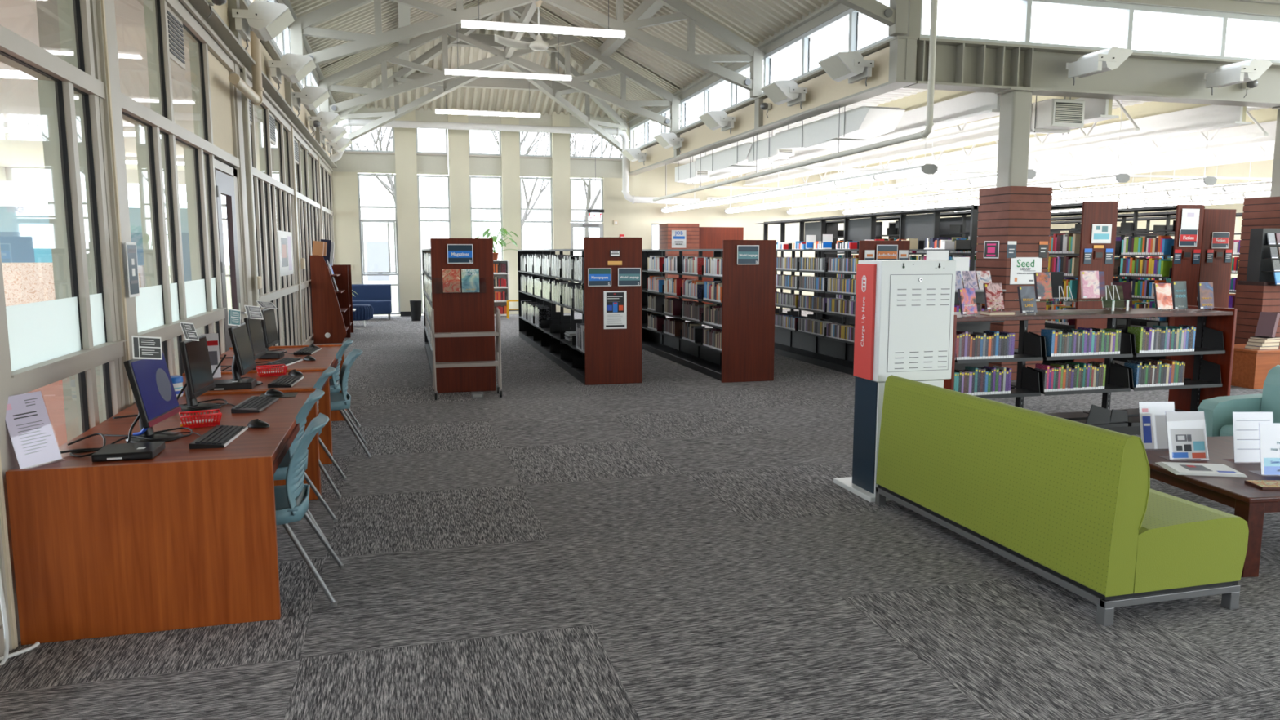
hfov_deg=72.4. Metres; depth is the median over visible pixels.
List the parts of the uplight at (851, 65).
bracket arm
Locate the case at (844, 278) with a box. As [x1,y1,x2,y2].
[843,278,853,293]
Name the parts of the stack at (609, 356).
panel, panel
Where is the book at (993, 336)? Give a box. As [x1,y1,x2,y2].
[986,333,994,358]
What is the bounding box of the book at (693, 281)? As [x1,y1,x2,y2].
[691,280,702,297]
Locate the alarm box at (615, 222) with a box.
[613,220,617,224]
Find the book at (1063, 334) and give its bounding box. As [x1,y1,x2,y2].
[1061,333,1065,355]
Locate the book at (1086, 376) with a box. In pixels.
[1084,365,1088,390]
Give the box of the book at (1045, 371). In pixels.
[1034,368,1047,391]
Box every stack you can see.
[422,238,496,393]
[517,237,642,385]
[642,240,776,382]
[712,240,910,375]
[754,204,978,326]
[813,201,1118,365]
[888,204,1204,362]
[950,208,1235,328]
[1050,213,1242,326]
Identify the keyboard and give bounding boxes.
[189,425,248,448]
[231,395,279,413]
[263,357,303,366]
[267,374,303,387]
[293,346,321,355]
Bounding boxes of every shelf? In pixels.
[434,331,498,337]
[435,360,499,368]
[518,264,526,272]
[518,284,527,293]
[519,312,527,320]
[519,328,543,337]
[524,287,534,295]
[524,315,534,324]
[525,333,551,342]
[531,266,541,275]
[531,289,541,298]
[532,320,559,328]
[532,337,560,347]
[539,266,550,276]
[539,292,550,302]
[540,324,570,334]
[540,343,570,353]
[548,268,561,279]
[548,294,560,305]
[549,328,576,340]
[549,350,582,360]
[554,311,559,315]
[554,315,570,323]
[558,269,572,280]
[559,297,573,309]
[559,335,576,346]
[559,357,585,368]
[560,319,582,324]
[570,279,584,283]
[570,307,584,314]
[570,345,584,354]
[571,367,585,377]
[642,282,647,292]
[642,301,647,310]
[642,320,647,328]
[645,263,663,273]
[645,284,663,294]
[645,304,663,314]
[645,324,663,333]
[661,308,682,318]
[661,329,681,339]
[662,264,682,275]
[662,287,682,297]
[680,265,703,276]
[680,289,703,301]
[680,312,703,324]
[680,335,702,346]
[700,322,721,328]
[700,345,721,353]
[701,275,722,278]
[701,299,722,304]
[774,307,779,313]
[774,322,798,332]
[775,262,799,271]
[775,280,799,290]
[775,299,798,309]
[786,311,798,316]
[795,327,826,337]
[796,282,827,293]
[796,302,826,313]
[797,262,827,273]
[807,314,816,319]
[815,251,837,253]
[823,336,854,344]
[824,311,855,318]
[825,271,856,275]
[825,291,855,296]
[829,317,842,324]
[831,242,836,248]
[832,230,844,238]
[875,227,897,236]
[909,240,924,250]
[918,240,971,250]
[939,224,961,235]
[948,253,976,254]
[949,231,969,234]
[954,286,1005,370]
[1035,297,1134,301]
[1044,322,1075,327]
[1044,326,1075,330]
[1048,253,1079,255]
[1049,224,1080,234]
[1049,231,1060,235]
[1050,228,1080,231]
[1063,275,1077,277]
[1075,222,1133,233]
[1113,266,1119,276]
[1115,225,1165,235]
[1115,228,1146,236]
[1115,245,1121,256]
[1115,321,1158,328]
[1117,267,1172,278]
[1119,245,1173,256]
[1119,318,1126,324]
[1119,322,1168,327]
[1120,316,1168,323]
[1132,297,1154,300]
[1137,234,1174,236]
[1146,225,1174,235]
[1153,232,1174,234]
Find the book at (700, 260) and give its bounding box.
[697,257,703,274]
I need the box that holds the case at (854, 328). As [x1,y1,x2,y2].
[853,328,854,342]
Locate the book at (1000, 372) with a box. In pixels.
[997,371,1001,394]
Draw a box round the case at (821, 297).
[820,297,829,311]
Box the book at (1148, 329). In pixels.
[1137,326,1151,352]
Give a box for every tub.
[170,375,183,397]
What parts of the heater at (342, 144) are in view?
bracket arm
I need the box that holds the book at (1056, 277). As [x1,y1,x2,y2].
[1044,271,1063,297]
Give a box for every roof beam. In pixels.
[684,89,1001,184]
[742,94,1119,186]
[821,101,1252,180]
[896,107,1278,186]
[968,143,1275,190]
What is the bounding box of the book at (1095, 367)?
[1093,366,1096,389]
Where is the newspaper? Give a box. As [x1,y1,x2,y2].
[1155,462,1247,477]
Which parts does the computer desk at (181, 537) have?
panel, panel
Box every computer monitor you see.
[123,350,182,443]
[179,334,221,412]
[227,322,262,385]
[244,317,271,369]
[261,308,284,354]
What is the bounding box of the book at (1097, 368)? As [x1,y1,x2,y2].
[1095,367,1098,389]
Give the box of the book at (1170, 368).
[1168,364,1172,386]
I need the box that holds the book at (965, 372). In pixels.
[955,369,967,393]
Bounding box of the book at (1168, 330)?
[1165,328,1170,352]
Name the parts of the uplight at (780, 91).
bracket arm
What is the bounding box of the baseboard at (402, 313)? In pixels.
[400,311,411,316]
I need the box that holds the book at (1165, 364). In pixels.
[1161,362,1167,386]
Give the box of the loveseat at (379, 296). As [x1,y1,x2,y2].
[351,284,391,319]
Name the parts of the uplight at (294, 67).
bracket arm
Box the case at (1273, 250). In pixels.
[1269,246,1278,257]
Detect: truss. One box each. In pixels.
[288,0,764,97]
[288,0,834,119]
[318,5,680,133]
[337,10,506,141]
[506,9,627,151]
[835,0,908,36]
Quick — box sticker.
[324,332,330,337]
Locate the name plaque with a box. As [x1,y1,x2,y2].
[609,249,620,257]
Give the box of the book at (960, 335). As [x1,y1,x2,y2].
[955,333,962,359]
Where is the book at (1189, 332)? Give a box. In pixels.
[1187,328,1191,351]
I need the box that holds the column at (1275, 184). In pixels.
[1270,106,1279,196]
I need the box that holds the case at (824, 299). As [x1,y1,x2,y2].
[822,297,826,311]
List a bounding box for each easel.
[1058,285,1073,300]
[1105,284,1119,299]
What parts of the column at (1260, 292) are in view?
panel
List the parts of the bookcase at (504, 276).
panel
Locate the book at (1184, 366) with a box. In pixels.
[1182,362,1185,385]
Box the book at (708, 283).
[706,282,711,300]
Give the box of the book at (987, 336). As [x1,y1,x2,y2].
[985,335,988,359]
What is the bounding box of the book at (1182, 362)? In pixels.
[1173,360,1183,385]
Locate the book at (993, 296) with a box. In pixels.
[982,283,1004,311]
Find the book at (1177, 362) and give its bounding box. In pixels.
[1174,361,1179,385]
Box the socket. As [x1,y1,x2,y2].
[471,391,483,398]
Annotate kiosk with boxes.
[833,259,955,502]
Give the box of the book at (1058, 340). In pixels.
[1055,330,1060,355]
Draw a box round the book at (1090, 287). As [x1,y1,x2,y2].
[1080,271,1099,297]
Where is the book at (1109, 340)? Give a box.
[1105,330,1111,354]
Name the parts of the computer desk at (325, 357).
panel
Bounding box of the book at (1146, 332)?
[1144,331,1147,352]
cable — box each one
[59,413,140,453]
[67,432,106,457]
[102,426,192,444]
[112,382,186,418]
[176,431,201,435]
[178,398,226,408]
[183,354,226,390]
[220,361,272,370]
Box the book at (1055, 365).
[1049,363,1063,391]
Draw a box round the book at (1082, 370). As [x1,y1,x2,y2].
[1080,367,1083,390]
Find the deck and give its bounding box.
[672,87,1268,164]
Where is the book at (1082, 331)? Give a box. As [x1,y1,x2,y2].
[1071,328,1084,355]
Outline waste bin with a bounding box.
[409,300,422,320]
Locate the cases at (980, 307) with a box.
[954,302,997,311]
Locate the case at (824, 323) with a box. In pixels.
[822,321,831,336]
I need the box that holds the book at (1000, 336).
[998,334,1001,358]
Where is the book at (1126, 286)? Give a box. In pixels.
[1111,282,1132,308]
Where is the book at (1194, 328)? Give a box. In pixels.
[1191,327,1195,351]
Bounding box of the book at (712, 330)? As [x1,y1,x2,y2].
[711,328,721,347]
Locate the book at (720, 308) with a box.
[720,307,721,326]
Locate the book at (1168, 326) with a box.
[1167,325,1182,351]
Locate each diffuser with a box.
[0,70,36,79]
[0,127,135,136]
[125,160,184,164]
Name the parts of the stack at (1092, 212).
panel, back panel, back panel, kick panel, rail, panel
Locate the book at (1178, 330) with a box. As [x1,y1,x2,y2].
[1173,328,1179,351]
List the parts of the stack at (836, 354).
panel, kick panel, panel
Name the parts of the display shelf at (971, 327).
panel, shelf, shelf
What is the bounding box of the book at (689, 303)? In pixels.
[688,302,693,319]
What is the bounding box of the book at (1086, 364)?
[1077,361,1090,389]
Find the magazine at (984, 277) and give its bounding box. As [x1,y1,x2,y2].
[976,271,991,289]
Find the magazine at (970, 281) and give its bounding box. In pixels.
[961,271,978,289]
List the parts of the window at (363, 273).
sash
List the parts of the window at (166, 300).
pane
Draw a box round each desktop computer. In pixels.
[91,441,165,462]
[208,378,256,391]
[257,351,284,359]
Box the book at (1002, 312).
[980,310,1015,315]
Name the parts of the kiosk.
plate, red panel, door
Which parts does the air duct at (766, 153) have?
casing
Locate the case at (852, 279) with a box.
[851,279,855,293]
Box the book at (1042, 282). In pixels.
[1033,271,1052,299]
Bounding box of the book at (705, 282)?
[705,281,717,299]
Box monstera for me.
[475,227,518,260]
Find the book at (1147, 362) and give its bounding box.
[1135,360,1151,386]
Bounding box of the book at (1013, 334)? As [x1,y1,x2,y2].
[1001,331,1014,357]
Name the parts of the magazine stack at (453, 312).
panel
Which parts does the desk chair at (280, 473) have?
seat, backrest, leg, leg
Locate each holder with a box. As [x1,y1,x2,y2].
[4,391,61,469]
[199,333,221,377]
[1006,240,1016,257]
[1038,241,1048,257]
[1138,401,1174,448]
[1165,411,1208,459]
[1232,412,1272,462]
[1259,423,1279,475]
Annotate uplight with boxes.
[231,0,294,49]
[268,53,315,90]
[292,85,329,115]
[621,147,647,164]
[653,132,684,152]
[697,110,735,133]
[760,80,807,109]
[817,51,874,85]
[1066,46,1133,85]
[1204,58,1272,94]
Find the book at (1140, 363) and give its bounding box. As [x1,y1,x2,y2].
[1127,360,1142,386]
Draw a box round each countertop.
[19,391,313,469]
[182,370,324,391]
[219,346,341,370]
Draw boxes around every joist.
[715,115,999,182]
[791,99,1139,186]
[869,109,1268,188]
[944,142,1275,190]
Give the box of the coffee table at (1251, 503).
[1145,435,1279,577]
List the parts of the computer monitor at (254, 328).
casing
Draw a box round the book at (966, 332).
[955,330,968,359]
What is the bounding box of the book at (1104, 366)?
[1102,364,1106,389]
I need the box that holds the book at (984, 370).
[973,366,986,395]
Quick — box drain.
[228,0,263,105]
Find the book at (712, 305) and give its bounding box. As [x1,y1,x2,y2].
[708,305,721,324]
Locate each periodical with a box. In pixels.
[520,300,531,316]
[521,301,533,316]
[522,253,527,271]
[522,274,533,291]
[524,275,535,291]
[529,303,542,321]
[531,275,543,293]
[532,253,534,272]
[532,276,544,294]
[532,305,544,315]
[534,253,547,262]
[535,305,547,324]
[537,277,549,296]
[537,306,549,325]
[537,308,551,326]
[538,278,551,296]
[540,254,542,274]
[541,282,542,297]
[542,279,549,297]
[546,254,549,275]
[549,254,551,275]
[549,279,562,292]
[549,283,551,300]
[552,254,557,275]
[554,280,568,302]
[557,254,573,276]
[559,281,573,298]
[560,285,562,303]
[561,257,564,277]
[561,284,563,304]
[563,284,565,305]
[564,255,566,277]
[564,260,566,278]
[566,255,579,278]
[566,282,582,306]
[567,286,569,306]
[569,256,579,279]
[569,286,572,306]
[570,259,572,278]
[572,259,574,279]
[572,286,575,307]
[573,261,575,279]
[574,257,578,279]
[575,284,584,309]
[576,257,578,279]
[576,287,580,309]
[576,323,584,346]
[577,289,578,309]
[577,328,578,347]
[579,255,583,280]
[579,325,581,349]
[580,256,584,280]
[580,285,584,311]
[580,324,582,350]
[581,324,584,350]
[582,289,584,311]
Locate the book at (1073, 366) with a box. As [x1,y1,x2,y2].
[1063,363,1077,390]
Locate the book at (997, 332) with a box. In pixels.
[986,330,999,358]
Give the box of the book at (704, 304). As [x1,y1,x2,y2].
[702,304,705,322]
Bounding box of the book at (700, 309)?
[698,307,703,321]
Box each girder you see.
[187,0,337,168]
[628,35,918,174]
[903,37,1279,107]
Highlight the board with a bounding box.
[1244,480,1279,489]
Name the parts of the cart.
frame, plate, frame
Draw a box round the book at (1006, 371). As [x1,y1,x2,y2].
[1004,369,1008,393]
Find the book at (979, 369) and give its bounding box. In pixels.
[977,368,981,395]
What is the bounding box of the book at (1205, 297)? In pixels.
[1196,282,1213,310]
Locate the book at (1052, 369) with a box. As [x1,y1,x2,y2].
[1049,367,1053,391]
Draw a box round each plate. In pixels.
[607,261,622,265]
[1085,404,1128,424]
[1093,244,1103,248]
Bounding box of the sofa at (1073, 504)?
[875,374,1248,626]
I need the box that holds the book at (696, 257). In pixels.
[696,257,704,274]
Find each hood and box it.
[246,0,292,41]
[279,53,312,84]
[299,85,327,110]
[316,111,341,131]
[324,126,345,143]
[332,137,351,152]
[622,147,641,161]
[653,132,677,148]
[1076,46,1133,78]
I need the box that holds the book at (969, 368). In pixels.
[964,365,977,395]
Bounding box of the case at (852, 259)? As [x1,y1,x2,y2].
[851,258,853,272]
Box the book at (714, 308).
[713,307,719,324]
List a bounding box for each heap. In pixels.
[180,418,218,426]
[257,370,283,374]
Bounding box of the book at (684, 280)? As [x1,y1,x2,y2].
[683,279,693,296]
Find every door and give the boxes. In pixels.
[213,158,245,351]
[570,222,603,312]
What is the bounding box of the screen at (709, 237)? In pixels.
[698,226,743,304]
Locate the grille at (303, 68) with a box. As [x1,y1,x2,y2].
[294,59,315,81]
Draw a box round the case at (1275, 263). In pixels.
[1271,259,1279,271]
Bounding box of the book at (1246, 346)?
[1244,345,1279,349]
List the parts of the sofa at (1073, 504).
leg, backrest, frame, leg, seat, leg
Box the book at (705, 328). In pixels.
[703,328,715,345]
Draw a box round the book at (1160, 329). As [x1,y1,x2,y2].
[1157,328,1161,352]
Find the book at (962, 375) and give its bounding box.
[961,372,964,392]
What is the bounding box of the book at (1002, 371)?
[999,369,1004,394]
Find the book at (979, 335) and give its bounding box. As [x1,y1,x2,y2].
[973,333,980,359]
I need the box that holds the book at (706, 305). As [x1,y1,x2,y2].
[704,304,716,323]
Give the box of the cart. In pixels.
[431,307,502,399]
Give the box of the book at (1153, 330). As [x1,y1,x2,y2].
[1150,328,1154,352]
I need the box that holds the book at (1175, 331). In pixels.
[1173,330,1177,351]
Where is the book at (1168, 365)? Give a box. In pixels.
[1165,364,1169,386]
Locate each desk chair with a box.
[273,387,337,546]
[274,413,344,607]
[313,365,346,498]
[328,338,360,438]
[329,348,371,458]
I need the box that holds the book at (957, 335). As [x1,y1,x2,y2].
[955,333,959,359]
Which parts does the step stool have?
frame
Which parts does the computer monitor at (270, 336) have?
casing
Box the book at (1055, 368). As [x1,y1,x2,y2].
[1049,366,1056,391]
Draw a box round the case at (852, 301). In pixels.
[851,301,855,315]
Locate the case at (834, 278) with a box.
[834,278,836,292]
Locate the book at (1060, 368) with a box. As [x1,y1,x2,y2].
[1048,364,1061,391]
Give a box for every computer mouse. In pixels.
[247,418,269,427]
[264,388,284,395]
[288,369,302,375]
[303,355,315,360]
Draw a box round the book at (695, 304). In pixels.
[693,302,704,319]
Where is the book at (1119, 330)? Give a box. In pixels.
[1107,328,1121,354]
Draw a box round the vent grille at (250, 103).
[248,99,252,125]
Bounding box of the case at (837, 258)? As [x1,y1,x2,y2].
[836,257,839,272]
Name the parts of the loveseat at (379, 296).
backrest, seat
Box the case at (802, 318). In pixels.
[801,318,810,331]
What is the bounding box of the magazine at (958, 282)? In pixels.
[955,271,963,290]
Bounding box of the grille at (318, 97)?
[312,91,329,108]
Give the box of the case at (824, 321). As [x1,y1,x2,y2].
[818,320,827,335]
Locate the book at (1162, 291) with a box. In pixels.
[1153,283,1173,311]
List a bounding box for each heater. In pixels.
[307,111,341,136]
[319,126,346,148]
[325,137,351,157]
[1030,95,1084,134]
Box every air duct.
[675,151,709,183]
[747,124,794,164]
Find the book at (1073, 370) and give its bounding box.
[1070,368,1074,390]
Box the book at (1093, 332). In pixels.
[1090,331,1094,355]
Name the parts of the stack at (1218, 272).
kick panel, rail, panel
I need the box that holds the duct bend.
[695,141,765,172]
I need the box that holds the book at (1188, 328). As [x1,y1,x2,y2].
[1182,327,1189,351]
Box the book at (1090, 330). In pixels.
[1077,327,1092,355]
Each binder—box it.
[311,240,324,256]
[320,239,331,266]
[323,241,327,256]
[329,242,334,266]
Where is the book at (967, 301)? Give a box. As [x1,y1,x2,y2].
[957,288,977,315]
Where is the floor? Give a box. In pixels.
[0,309,1279,719]
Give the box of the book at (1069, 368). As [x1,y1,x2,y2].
[1066,367,1071,391]
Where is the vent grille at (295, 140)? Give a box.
[293,137,298,164]
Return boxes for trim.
[137,0,333,171]
[258,0,336,105]
[271,125,303,345]
[317,156,323,239]
[626,0,888,128]
[902,0,921,37]
[1089,0,1279,17]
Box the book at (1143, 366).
[1140,365,1144,386]
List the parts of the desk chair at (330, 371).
backrest, leg, leg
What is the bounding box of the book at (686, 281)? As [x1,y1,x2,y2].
[685,280,692,297]
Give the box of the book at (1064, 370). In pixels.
[1062,368,1066,391]
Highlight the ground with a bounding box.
[363,281,575,315]
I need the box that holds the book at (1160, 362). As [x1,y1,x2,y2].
[1149,359,1161,386]
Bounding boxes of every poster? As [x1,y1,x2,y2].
[278,230,293,276]
[603,290,626,328]
[983,240,999,257]
[1009,257,1042,284]
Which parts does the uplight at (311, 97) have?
bracket arm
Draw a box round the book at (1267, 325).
[1254,311,1279,337]
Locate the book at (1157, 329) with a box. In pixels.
[1144,326,1159,352]
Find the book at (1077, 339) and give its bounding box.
[1067,328,1078,355]
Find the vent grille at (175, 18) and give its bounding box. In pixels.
[166,5,185,70]
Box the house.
[360,197,438,282]
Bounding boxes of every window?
[0,0,126,441]
[0,205,191,281]
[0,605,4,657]
[120,0,247,376]
[221,62,259,316]
[244,0,335,126]
[247,77,300,346]
[293,129,320,345]
[320,159,335,264]
[335,123,395,152]
[357,173,399,315]
[415,128,448,154]
[417,174,450,314]
[468,129,501,155]
[469,176,503,260]
[519,132,551,156]
[520,177,553,249]
[569,133,622,159]
[569,177,603,222]
[630,0,893,148]
[651,223,662,248]
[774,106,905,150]
[920,0,1279,62]
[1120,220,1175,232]
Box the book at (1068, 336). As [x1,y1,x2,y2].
[1062,331,1069,355]
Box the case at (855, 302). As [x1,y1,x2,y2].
[853,302,855,315]
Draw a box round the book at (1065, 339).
[1063,333,1067,355]
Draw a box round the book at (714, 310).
[714,310,715,324]
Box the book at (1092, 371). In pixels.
[1090,365,1093,389]
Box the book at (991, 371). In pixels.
[981,367,993,394]
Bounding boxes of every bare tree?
[344,126,395,203]
[480,130,573,226]
[570,128,653,237]
[635,93,730,146]
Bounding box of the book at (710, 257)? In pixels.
[710,257,722,275]
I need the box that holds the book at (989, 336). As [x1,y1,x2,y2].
[986,334,991,359]
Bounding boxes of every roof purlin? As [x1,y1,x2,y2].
[392,71,589,93]
[448,33,550,51]
[582,0,663,74]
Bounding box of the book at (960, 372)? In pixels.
[954,369,962,392]
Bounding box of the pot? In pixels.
[493,252,498,260]
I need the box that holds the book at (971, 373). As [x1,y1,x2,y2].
[961,369,972,395]
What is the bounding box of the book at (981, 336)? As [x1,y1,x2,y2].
[979,335,983,359]
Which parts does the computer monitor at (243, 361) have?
casing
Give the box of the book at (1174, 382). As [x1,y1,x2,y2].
[1165,359,1177,385]
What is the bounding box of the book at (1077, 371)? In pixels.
[1065,362,1079,390]
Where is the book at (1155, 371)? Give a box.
[1153,365,1156,386]
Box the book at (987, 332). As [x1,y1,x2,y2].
[983,331,995,358]
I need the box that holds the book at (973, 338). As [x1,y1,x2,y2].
[971,336,975,359]
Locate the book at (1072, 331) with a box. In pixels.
[1060,328,1074,355]
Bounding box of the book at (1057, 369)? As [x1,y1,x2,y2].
[1054,368,1058,391]
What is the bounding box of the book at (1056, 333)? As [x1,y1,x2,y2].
[1053,332,1057,356]
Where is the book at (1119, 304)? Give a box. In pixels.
[1101,285,1124,309]
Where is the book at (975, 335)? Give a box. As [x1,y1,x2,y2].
[970,333,977,359]
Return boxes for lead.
[133,427,147,435]
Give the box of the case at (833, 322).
[828,322,836,337]
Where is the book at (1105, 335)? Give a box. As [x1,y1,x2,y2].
[1103,331,1106,354]
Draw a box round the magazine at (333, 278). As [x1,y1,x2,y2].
[332,276,337,291]
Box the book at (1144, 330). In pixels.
[1141,328,1146,353]
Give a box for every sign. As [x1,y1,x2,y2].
[131,335,162,359]
[179,321,199,341]
[227,308,240,326]
[244,305,263,319]
[255,300,277,309]
[447,244,473,263]
[586,160,604,217]
[587,267,611,286]
[617,267,640,285]
[671,230,686,248]
[737,244,759,264]
[805,235,815,248]
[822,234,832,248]
[875,244,897,260]
[1083,248,1092,263]
[1105,248,1113,263]
[1173,249,1182,263]
[1178,228,1197,246]
[1192,249,1200,263]
[1206,249,1213,262]
[1211,231,1229,248]
[1224,249,1231,262]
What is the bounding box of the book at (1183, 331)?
[1180,329,1184,351]
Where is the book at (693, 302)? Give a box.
[693,302,704,319]
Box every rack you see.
[926,250,948,260]
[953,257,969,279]
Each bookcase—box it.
[310,255,353,343]
[493,260,509,315]
[943,305,1237,435]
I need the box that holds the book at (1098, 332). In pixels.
[1092,330,1099,355]
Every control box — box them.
[257,275,262,288]
[300,257,305,269]
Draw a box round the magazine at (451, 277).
[442,269,460,292]
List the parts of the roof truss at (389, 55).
post, king post, post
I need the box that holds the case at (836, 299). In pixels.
[835,298,839,313]
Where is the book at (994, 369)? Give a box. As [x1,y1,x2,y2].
[983,365,995,394]
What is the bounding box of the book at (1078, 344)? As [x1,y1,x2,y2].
[1077,332,1080,355]
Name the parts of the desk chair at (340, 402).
seat, backrest, leg, leg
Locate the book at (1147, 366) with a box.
[1144,364,1148,386]
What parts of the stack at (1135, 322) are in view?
kick panel, rail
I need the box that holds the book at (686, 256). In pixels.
[686,256,697,273]
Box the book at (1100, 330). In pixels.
[1088,327,1102,355]
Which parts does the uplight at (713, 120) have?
bracket arm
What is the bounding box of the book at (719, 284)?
[718,283,722,302]
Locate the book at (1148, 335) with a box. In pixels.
[1146,331,1149,352]
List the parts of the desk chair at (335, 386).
seat, backrest, leg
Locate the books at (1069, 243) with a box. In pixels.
[1047,233,1173,298]
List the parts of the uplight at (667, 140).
bracket arm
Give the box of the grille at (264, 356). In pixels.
[258,354,278,358]
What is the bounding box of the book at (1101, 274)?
[1098,271,1105,297]
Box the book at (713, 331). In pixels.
[712,330,721,348]
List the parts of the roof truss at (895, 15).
post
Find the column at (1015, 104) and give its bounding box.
[995,88,1038,187]
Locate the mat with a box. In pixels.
[259,392,297,397]
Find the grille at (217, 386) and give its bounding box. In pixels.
[211,384,250,389]
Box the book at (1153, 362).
[1145,359,1159,386]
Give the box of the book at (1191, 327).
[1178,324,1194,351]
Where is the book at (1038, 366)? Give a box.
[1035,363,1049,391]
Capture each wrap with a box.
[975,186,1053,380]
[1235,196,1279,304]
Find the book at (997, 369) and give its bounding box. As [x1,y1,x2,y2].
[995,368,999,394]
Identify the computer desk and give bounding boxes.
[5,387,320,644]
[182,368,332,495]
[219,344,346,457]
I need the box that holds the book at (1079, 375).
[1077,366,1081,390]
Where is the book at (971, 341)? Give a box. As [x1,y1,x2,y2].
[969,335,973,359]
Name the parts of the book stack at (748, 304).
panel, kick panel, panel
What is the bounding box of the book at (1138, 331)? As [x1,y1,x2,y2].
[1127,326,1143,353]
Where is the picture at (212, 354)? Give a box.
[206,340,217,364]
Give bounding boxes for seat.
[1,262,55,306]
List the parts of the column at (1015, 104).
cap plate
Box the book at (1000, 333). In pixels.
[999,332,1008,358]
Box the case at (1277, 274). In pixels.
[1273,271,1279,284]
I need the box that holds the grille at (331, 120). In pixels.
[326,115,340,129]
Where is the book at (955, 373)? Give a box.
[953,372,956,391]
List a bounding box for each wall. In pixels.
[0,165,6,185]
[0,255,20,651]
[4,167,185,184]
[331,105,1068,314]
[333,151,622,178]
[706,196,722,200]
[1066,159,1273,293]
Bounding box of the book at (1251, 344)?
[1246,341,1279,346]
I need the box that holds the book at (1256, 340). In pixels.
[1247,337,1279,342]
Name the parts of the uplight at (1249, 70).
bracket arm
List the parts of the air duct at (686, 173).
casing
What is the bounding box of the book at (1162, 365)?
[1160,363,1164,386]
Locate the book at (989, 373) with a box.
[987,371,991,394]
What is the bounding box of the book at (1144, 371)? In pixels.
[1142,363,1146,386]
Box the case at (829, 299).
[828,297,838,312]
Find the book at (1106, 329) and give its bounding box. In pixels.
[1103,328,1118,354]
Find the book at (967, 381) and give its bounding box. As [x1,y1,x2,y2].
[966,371,969,394]
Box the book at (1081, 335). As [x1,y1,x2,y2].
[1078,331,1082,355]
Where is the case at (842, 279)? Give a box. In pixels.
[842,279,844,293]
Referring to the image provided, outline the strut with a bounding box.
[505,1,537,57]
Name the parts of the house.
door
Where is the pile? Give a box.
[564,331,576,341]
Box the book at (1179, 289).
[1171,280,1187,310]
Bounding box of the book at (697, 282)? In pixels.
[695,281,704,298]
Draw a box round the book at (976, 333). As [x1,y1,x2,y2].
[973,332,986,359]
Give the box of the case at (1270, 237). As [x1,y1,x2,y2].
[1266,233,1275,244]
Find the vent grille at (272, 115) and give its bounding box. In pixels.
[269,112,275,145]
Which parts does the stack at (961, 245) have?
kick panel, rail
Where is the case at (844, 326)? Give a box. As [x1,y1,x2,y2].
[843,325,853,340]
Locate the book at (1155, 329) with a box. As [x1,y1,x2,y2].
[1148,327,1156,352]
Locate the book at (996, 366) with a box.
[992,365,1006,394]
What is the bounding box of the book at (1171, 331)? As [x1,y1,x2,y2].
[1168,330,1172,351]
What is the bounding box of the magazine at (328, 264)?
[326,259,333,274]
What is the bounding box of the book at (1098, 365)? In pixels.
[1087,361,1102,389]
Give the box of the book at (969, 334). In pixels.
[967,332,970,359]
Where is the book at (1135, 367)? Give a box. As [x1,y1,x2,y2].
[1124,362,1139,387]
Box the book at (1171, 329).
[1167,328,1174,351]
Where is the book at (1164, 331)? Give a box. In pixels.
[1161,329,1165,352]
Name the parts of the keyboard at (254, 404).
silver trim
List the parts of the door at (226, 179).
handle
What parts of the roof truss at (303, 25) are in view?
post, post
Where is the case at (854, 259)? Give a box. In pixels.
[853,258,855,273]
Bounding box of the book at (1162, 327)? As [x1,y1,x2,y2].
[1152,324,1167,352]
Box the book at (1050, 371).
[1048,368,1051,391]
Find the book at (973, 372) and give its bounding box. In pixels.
[963,369,974,395]
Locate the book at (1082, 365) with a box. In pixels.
[1072,361,1085,390]
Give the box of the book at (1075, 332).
[1072,331,1076,355]
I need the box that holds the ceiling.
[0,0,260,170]
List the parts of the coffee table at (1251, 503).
leg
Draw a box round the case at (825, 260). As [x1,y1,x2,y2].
[823,257,828,271]
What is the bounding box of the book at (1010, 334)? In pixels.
[1000,331,1012,358]
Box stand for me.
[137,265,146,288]
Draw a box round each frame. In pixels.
[35,0,137,408]
[1093,251,1103,258]
[1182,251,1191,258]
[1215,251,1223,257]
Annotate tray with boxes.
[1263,244,1279,245]
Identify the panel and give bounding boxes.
[804,222,820,242]
[847,217,870,241]
[904,213,933,246]
[939,216,970,238]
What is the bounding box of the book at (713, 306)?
[712,306,722,324]
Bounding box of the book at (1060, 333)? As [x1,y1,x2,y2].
[1048,328,1062,355]
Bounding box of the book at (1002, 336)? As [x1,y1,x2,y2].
[1000,334,1004,358]
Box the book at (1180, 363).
[1177,362,1181,385]
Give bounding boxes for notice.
[124,241,139,297]
[864,249,875,260]
[898,249,908,260]
[1091,223,1111,243]
[1181,208,1199,229]
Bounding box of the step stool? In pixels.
[506,299,518,319]
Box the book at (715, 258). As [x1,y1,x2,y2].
[715,257,722,275]
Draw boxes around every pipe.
[331,117,699,204]
[653,0,937,201]
[698,186,1190,195]
[793,166,1271,180]
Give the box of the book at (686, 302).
[685,301,696,318]
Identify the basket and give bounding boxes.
[178,408,222,429]
[255,364,288,377]
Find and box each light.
[0,62,36,79]
[0,122,135,136]
[124,156,184,164]
[207,0,226,18]
[309,120,320,133]
[435,82,540,117]
[444,24,572,80]
[461,0,625,38]
[760,102,771,117]
[1241,80,1257,97]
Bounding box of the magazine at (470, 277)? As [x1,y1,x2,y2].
[461,268,479,292]
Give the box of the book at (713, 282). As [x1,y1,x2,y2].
[712,282,714,301]
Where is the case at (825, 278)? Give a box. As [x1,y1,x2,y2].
[823,277,828,291]

